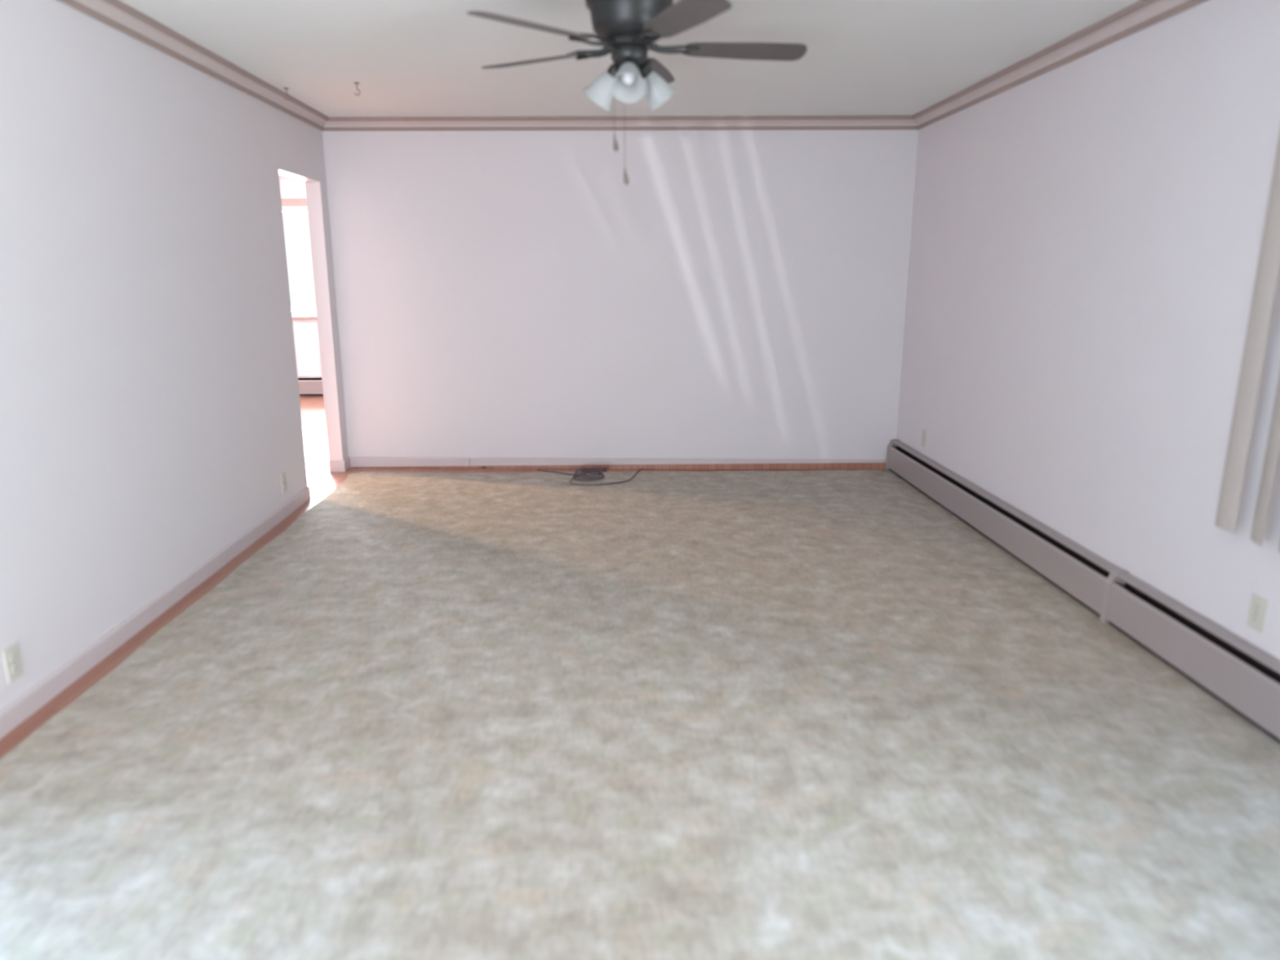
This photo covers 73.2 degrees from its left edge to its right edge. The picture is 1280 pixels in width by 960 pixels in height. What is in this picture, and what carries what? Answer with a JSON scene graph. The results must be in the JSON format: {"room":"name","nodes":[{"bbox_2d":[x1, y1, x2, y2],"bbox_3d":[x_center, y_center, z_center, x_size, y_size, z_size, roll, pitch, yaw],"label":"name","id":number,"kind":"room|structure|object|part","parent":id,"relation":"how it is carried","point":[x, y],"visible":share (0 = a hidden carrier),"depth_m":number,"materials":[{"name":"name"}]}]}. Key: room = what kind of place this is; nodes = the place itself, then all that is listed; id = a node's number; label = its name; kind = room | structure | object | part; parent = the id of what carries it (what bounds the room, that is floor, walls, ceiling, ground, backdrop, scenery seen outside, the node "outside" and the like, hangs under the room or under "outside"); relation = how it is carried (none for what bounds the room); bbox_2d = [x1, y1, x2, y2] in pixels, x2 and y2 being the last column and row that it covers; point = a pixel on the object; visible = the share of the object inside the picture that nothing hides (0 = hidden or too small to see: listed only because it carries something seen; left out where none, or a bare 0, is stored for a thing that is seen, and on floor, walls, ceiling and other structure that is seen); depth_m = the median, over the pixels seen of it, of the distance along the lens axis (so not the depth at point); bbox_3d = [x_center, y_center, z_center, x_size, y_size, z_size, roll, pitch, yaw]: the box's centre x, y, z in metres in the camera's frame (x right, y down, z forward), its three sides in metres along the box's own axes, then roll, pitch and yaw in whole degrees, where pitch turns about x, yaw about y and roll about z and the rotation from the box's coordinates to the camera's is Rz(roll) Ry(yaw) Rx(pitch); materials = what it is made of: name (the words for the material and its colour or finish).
{"room":"empty living room","nodes":[
{"label":"empty living room","id":0,"kind":"room"},
{"bbox_2d":[0,0,348,709],"bbox_3d":[-2.077,-0.396,2.523,0.100,2.440,7.753,0,14,-2],"label":"wall","id":1,"kind":"structure","parent":0,"point":[150,411],"depth_m":3.49,"materials":[{"name":"paint"}]},
{"bbox_2d":[2,642,23,684],"bbox_3d":[-2.024,0.591,2.784,0.010,0.114,0.070,0,14,-2],"label":"wall outlet","id":2,"kind":"object","parent":1,"relation":"attached to","point":[11,655],"visible":1,"depth_m":2.78,"materials":[{"name":"plastic"}]},
{"bbox_2d":[9,653,17,662],"bbox_3d":[-2.021,0.572,2.779,0.003,0.028,0.033,0,14,-2],"label":"socket","id":3,"kind":"object","parent":2,"relation":"attached to","point":[13,656],"depth_m":2.78,"materials":[{"name":"plastic"}]},
{"bbox_2d":[11,663,19,672],"bbox_3d":[-2.021,0.610,2.789,0.003,0.028,0.033,0,14,-2],"label":"socket","id":4,"kind":"object","parent":2,"relation":"attached to","point":[15,667],"depth_m":2.79,"materials":[{"name":"plastic"}]},
{"bbox_2d":[0,456,350,739],"bbox_3d":[-2.069,0.764,2.743,0.113,0.082,7.633,0,14,-2],"label":"baseboard","id":5,"kind":"structure","parent":1,"relation":"attached to","point":[18,710],"depth_m":3.48,"materials":[{"name":"paint"}]},
{"bbox_2d":[57,0,328,131],"bbox_3d":[-1.987,-1.529,2.189,0.072,0.080,7.633,0,14,-2],"label":"trim","id":6,"kind":"structure","parent":1,"relation":"attached to","point":[116,14],"depth_m":3.94,"materials":[{"name":"paint"}]},
{"bbox_2d":[280,471,287,493],"bbox_3d":[-2.121,0.014,5.137,0.010,0.114,0.070,0,14,-2],"label":"wall outlet","id":7,"kind":"object","parent":1,"relation":"attached to","point":[283,479],"visible":1,"depth_m":5.13,"materials":[{"name":"plastic"}]},
{"bbox_2d":[279,176,323,396],"bbox_3d":[-2.607,-2.192,9.911,8.653,2.440,0.150,0,14,-2],"label":"wall","id":8,"kind":"structure","parent":0,"point":[305,331],"depth_m":9.91,"materials":[{"name":"paint"}]},
{"bbox_2d":[281,198,316,319],"bbox_3d":[-4.153,-2.474,9.681,2.950,1.315,0.040,0,14,-2],"label":"trim","id":9,"kind":"structure","parent":8,"relation":"attached to","point":[285,202],"depth_m":9.55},
{"bbox_2d":[282,207,316,315],"bbox_3d":[-4.157,-2.473,9.794,2.750,1.200,0.060,0,14,-2],"label":"window","id":10,"kind":"structure","parent":8,"relation":"in","point":[284,209],"depth_m":9.66,"materials":[{"name":"plastic"}]},
{"bbox_2d":[297,376,323,395],"bbox_3d":[-4.278,-1.088,9.994,3.300,0.227,0.075,0,14,-2],"label":"baseboard heater","id":11,"kind":"object","parent":8,"relation":"attached to","point":[308,385],"visible":0.09,"depth_m":9.99,"materials":[{"name":"metal"}]},
{"bbox_3d":[-4.279,-1.089,10.005,3.248,0.223,0.054,0,14,-2],"label":"panel","id":12,"kind":"part","parent":11,"relation":"part of","materials":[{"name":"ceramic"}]},
{"bbox_2d":[0,396,817,759],"bbox_3d":[-2.275,0.431,4.604,8.853,0.150,11.820,0,14,-2],"label":"floor","id":13,"kind":"structure","parent":0,"point":[322,482],"depth_m":4.81,"materials":[{"name":"brown wood"}]},
{"bbox_2d":[581,467,607,472],"bbox_3d":[-0.338,-0.072,6.344,0.190,0.009,0.120,0,14,-2],"label":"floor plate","id":14,"kind":"object","parent":13,"relation":"on","point":[603,469],"visible":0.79,"depth_m":6.34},
{"bbox_2d":[0,470,1279,959],"bbox_3d":[0.031,0.801,2.747,3.973,0.012,7.414,0,14,-2],"label":"carpet","id":15,"kind":"object","parent":13,"relation":"on","point":[753,714],"visible":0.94,"depth_m":2.60,"materials":[{"name":"beige carpet"}]},
{"bbox_2d":[537,467,644,485],"bbox_3d":[-0.352,-0.051,6.096,0.786,0.058,0.513,0,14,-2],"label":"cable","id":16,"kind":"object","parent":15,"relation":"on","point":[588,477],"visible":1,"depth_m":5.99,"materials":[{"name":"plastic"}]},
{"bbox_2d":[322,129,918,462],"bbox_3d":[-0.151,-1.288,6.204,4.070,2.440,0.150,0,14,1],"label":"wall","id":17,"kind":"structure","parent":0,"point":[743,295],"depth_m":6.11,"materials":[{"name":"paint"}]},
{"bbox_2d":[350,456,884,467],"bbox_3d":[-0.180,-0.124,6.404,3.973,0.082,0.013,0,14,1],"label":"baseboard","id":18,"kind":"structure","parent":17,"relation":"attached to","point":[355,461],"depth_m":6.41,"materials":[{"name":"paint"}]},
{"bbox_2d":[351,462,885,470],"bbox_3d":[-0.175,-0.113,6.403,3.970,0.062,0.024,0,14,1],"label":"trim","id":19,"kind":"structure","parent":17,"relation":"attached to","point":[800,466],"depth_m":6.38,"materials":[{"name":"brown wood"}]},
{"bbox_2d":[322,115,917,131],"bbox_3d":[-0.148,-2.408,5.815,4.061,0.080,0.076,0,14,1],"label":"trim","id":20,"kind":"structure","parent":17,"relation":"attached to","point":[775,122],"depth_m":5.82,"materials":[{"name":"paint"}]},
{"bbox_2d":[120,0,1140,176],"bbox_3d":[-2.273,-2.110,3.987,8.853,0.200,11.820,0,14,-2],"label":"ceiling","id":21,"kind":"structure","parent":0,"point":[407,58],"depth_m":4.04,"materials":[{"name":"paint"}]},
{"bbox_2d":[283,87,289,100],"bbox_3d":[-2.011,-2.196,4.904,0.033,0.066,0.032,0,14,-2],"label":"ceiling hook","id":22,"kind":"object","parent":21,"relation":"attached to","point":[286,88],"visible":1,"depth_m":4.90,"materials":[{"name":"metal"}]},
{"bbox_2d":[353,82,359,95],"bbox_3d":[-1.565,-2.162,4.766,0.033,0.066,0.032,0,14,-2],"label":"ceiling hook","id":23,"kind":"object","parent":21,"relation":"attached to","point":[356,83],"visible":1,"depth_m":4.76,"materials":[{"name":"metal"}]},
{"bbox_2d":[466,0,807,184],"bbox_3d":[0.001,-1.446,3.163,1.226,0.698,1.257,0,14,-2],"label":"ceiling fan","id":24,"kind":"object","parent":21,"relation":"hanging from","point":[626,29],"visible":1,"depth_m":3.06,"materials":[{"name":"brown metal"}]},
{"bbox_3d":[-0.357,-1.498,2.838,0.450,0.006,0.132,-12,29,-41],"label":"blade","id":25,"kind":"part","parent":24,"relation":"part of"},
{"bbox_3d":[-0.412,-1.616,3.327,0.450,0.006,0.132,8,27,29],"label":"blade","id":26,"kind":"part","parent":24,"relation":"part of","materials":[{"name":"brown wood"}]},
{"bbox_3d":[-0.143,-1.454,3.219,0.136,0.143,0.122,0,14,-2],"label":"lamp shade","id":27,"kind":"part","parent":24,"relation":"part of","materials":[{"name":"white glass"}]},
{"bbox_3d":[-0.094,-1.392,3.139,0.004,0.245,0.003,0,14,-2],"label":"pull chain","id":28,"kind":"part","parent":24,"relation":"part of","materials":[{"name":"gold metal"}]},
{"bbox_3d":[-0.056,-1.323,3.139,0.004,0.348,0.003,0,14,-2],"label":"pull chain","id":29,"kind":"part","parent":24,"relation":"part of","materials":[{"name":"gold metal"}]},
{"bbox_3d":[-0.040,-1.435,3.053,0.052,0.067,0.065,0,14,-2],"label":"bulb","id":30,"kind":"part","parent":24,"relation":"part of","materials":[{"name":"white glass"}]},
{"bbox_3d":[-0.041,-1.410,3.038,0.126,0.143,0.141,0,14,-2],"label":"lamp shade","id":31,"kind":"part","parent":24,"relation":"part of","materials":[{"name":"white glass"}]},
{"bbox_3d":[0.065,-1.453,3.217,0.138,0.143,0.120,0,14,-2],"label":"lamp shade","id":32,"kind":"part","parent":24,"relation":"part of","materials":[{"name":"white glass"}]},
{"bbox_3d":[0.049,-1.665,3.529,0.132,0.006,0.450,-8,12,14],"label":"blade","id":33,"kind":"part","parent":24,"relation":"part of","materials":[{"name":"brown wood"}]},
{"bbox_3d":[0.138,-1.473,2.739,0.132,0.006,0.450,6,10,-26],"label":"blade","id":34,"kind":"part","parent":24,"relation":"part of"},
{"bbox_3d":[0.389,-1.577,3.166,0.450,0.006,0.132,-1,3,-6],"label":"blade","id":35,"kind":"part","parent":24,"relation":"part of","materials":[{"name":"brown wood"}]},
{"bbox_2d":[896,0,1279,659],"bbox_3d":[2.103,-0.400,2.557,0.150,2.440,7.484,0,14,-2],"label":"wall","id":36,"kind":"structure","parent":0,"point":[1086,233],"depth_m":3.58,"materials":[{"name":"paint"}]},
{"bbox_2d":[920,428,926,447],"bbox_3d":[1.898,-0.280,5.768,0.010,0.114,0.070,0,14,-2],"label":"wall outlet","id":37,"kind":"object","parent":36,"relation":"attached to","point":[923,432],"visible":1,"depth_m":5.76,"materials":[{"name":"plastic"}]},
{"bbox_2d":[885,439,1126,622],"bbox_3d":[1.902,0.147,4.935,0.075,0.227,2.837,0,14,-2],"label":"baseboard heater","id":38,"kind":"object","parent":36,"relation":"attached to","point":[1081,573],"visible":0.96,"depth_m":4.39,"materials":[{"name":"metal"}]},
{"bbox_3d":[1.913,0.149,4.931,0.054,0.223,2.791,0,14,-2],"label":"panel","id":39,"kind":"part","parent":38,"relation":"part of","materials":[{"name":"metal"}]},
{"bbox_2d":[912,0,1207,129],"bbox_3d":[1.996,-1.534,2.225,0.072,0.080,7.384,0,14,-2],"label":"trim","id":40,"kind":"structure","parent":36,"relation":"attached to","point":[1141,15],"depth_m":3.92,"materials":[{"name":"paint"}]},
{"bbox_2d":[1102,570,1279,742],"bbox_3d":[2.037,0.938,1.683,0.075,0.227,3.861,0,14,-2],"label":"baseboard heater","id":41,"kind":"object","parent":36,"relation":"attached to","point":[1240,674],"visible":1,"depth_m":3.02,"materials":[{"name":"metal"}]},
{"bbox_3d":[2.047,0.938,1.688,0.054,0.223,3.815,0,14,-2],"label":"panel","id":42,"kind":"part","parent":41,"relation":"part of","materials":[{"name":"metal"}]},
{"bbox_2d":[1214,132,1279,551],"bbox_3d":[2.026,-0.377,1.542,0.085,1.695,2.510,0,14,-2],"label":"vertical blind","id":43,"kind":"object","parent":36,"relation":"attached to","point":[1268,263],"visible":1,"depth_m":2.74,"materials":[{"name":"plastic"}]},
{"bbox_2d":[1246,593,1268,633],"bbox_3d":[2.020,0.436,2.821,0.010,0.114,0.070,0,14,-2],"label":"wall outlet","id":44,"kind":"object","parent":36,"relation":"attached to","point":[1258,608],"visible":1,"depth_m":2.81,"materials":[{"name":"plastic"}]},
{"bbox_2d":[1250,614,1259,622],"bbox_3d":[2.018,0.455,2.826,0.003,0.028,0.033,0,14,-2],"label":"socket","id":45,"kind":"object","parent":44,"relation":"attached to","point":[1254,618],"depth_m":2.82,"materials":[{"name":"plastic"}]},
{"bbox_2d":[1253,603,1261,612],"bbox_3d":[2.018,0.417,2.817,0.003,0.028,0.033,0,14,-2],"label":"socket","id":46,"kind":"object","parent":44,"relation":"attached to","point":[1256,606],"depth_m":2.81,"materials":[{"name":"plastic"}]},
{"label":"outside","id":47,"kind":"structure","parent":0,"visible":0},
{"bbox_2d":[291,305,315,311],"bbox_3d":[-2.023,1.159,2.773,60.000,0.100,85.000,0,14,-2],"label":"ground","id":48,"kind":"structure","parent":47,"point":[294,308],"depth_m":40.17,"materials":[{"name":"white"}]}
]}

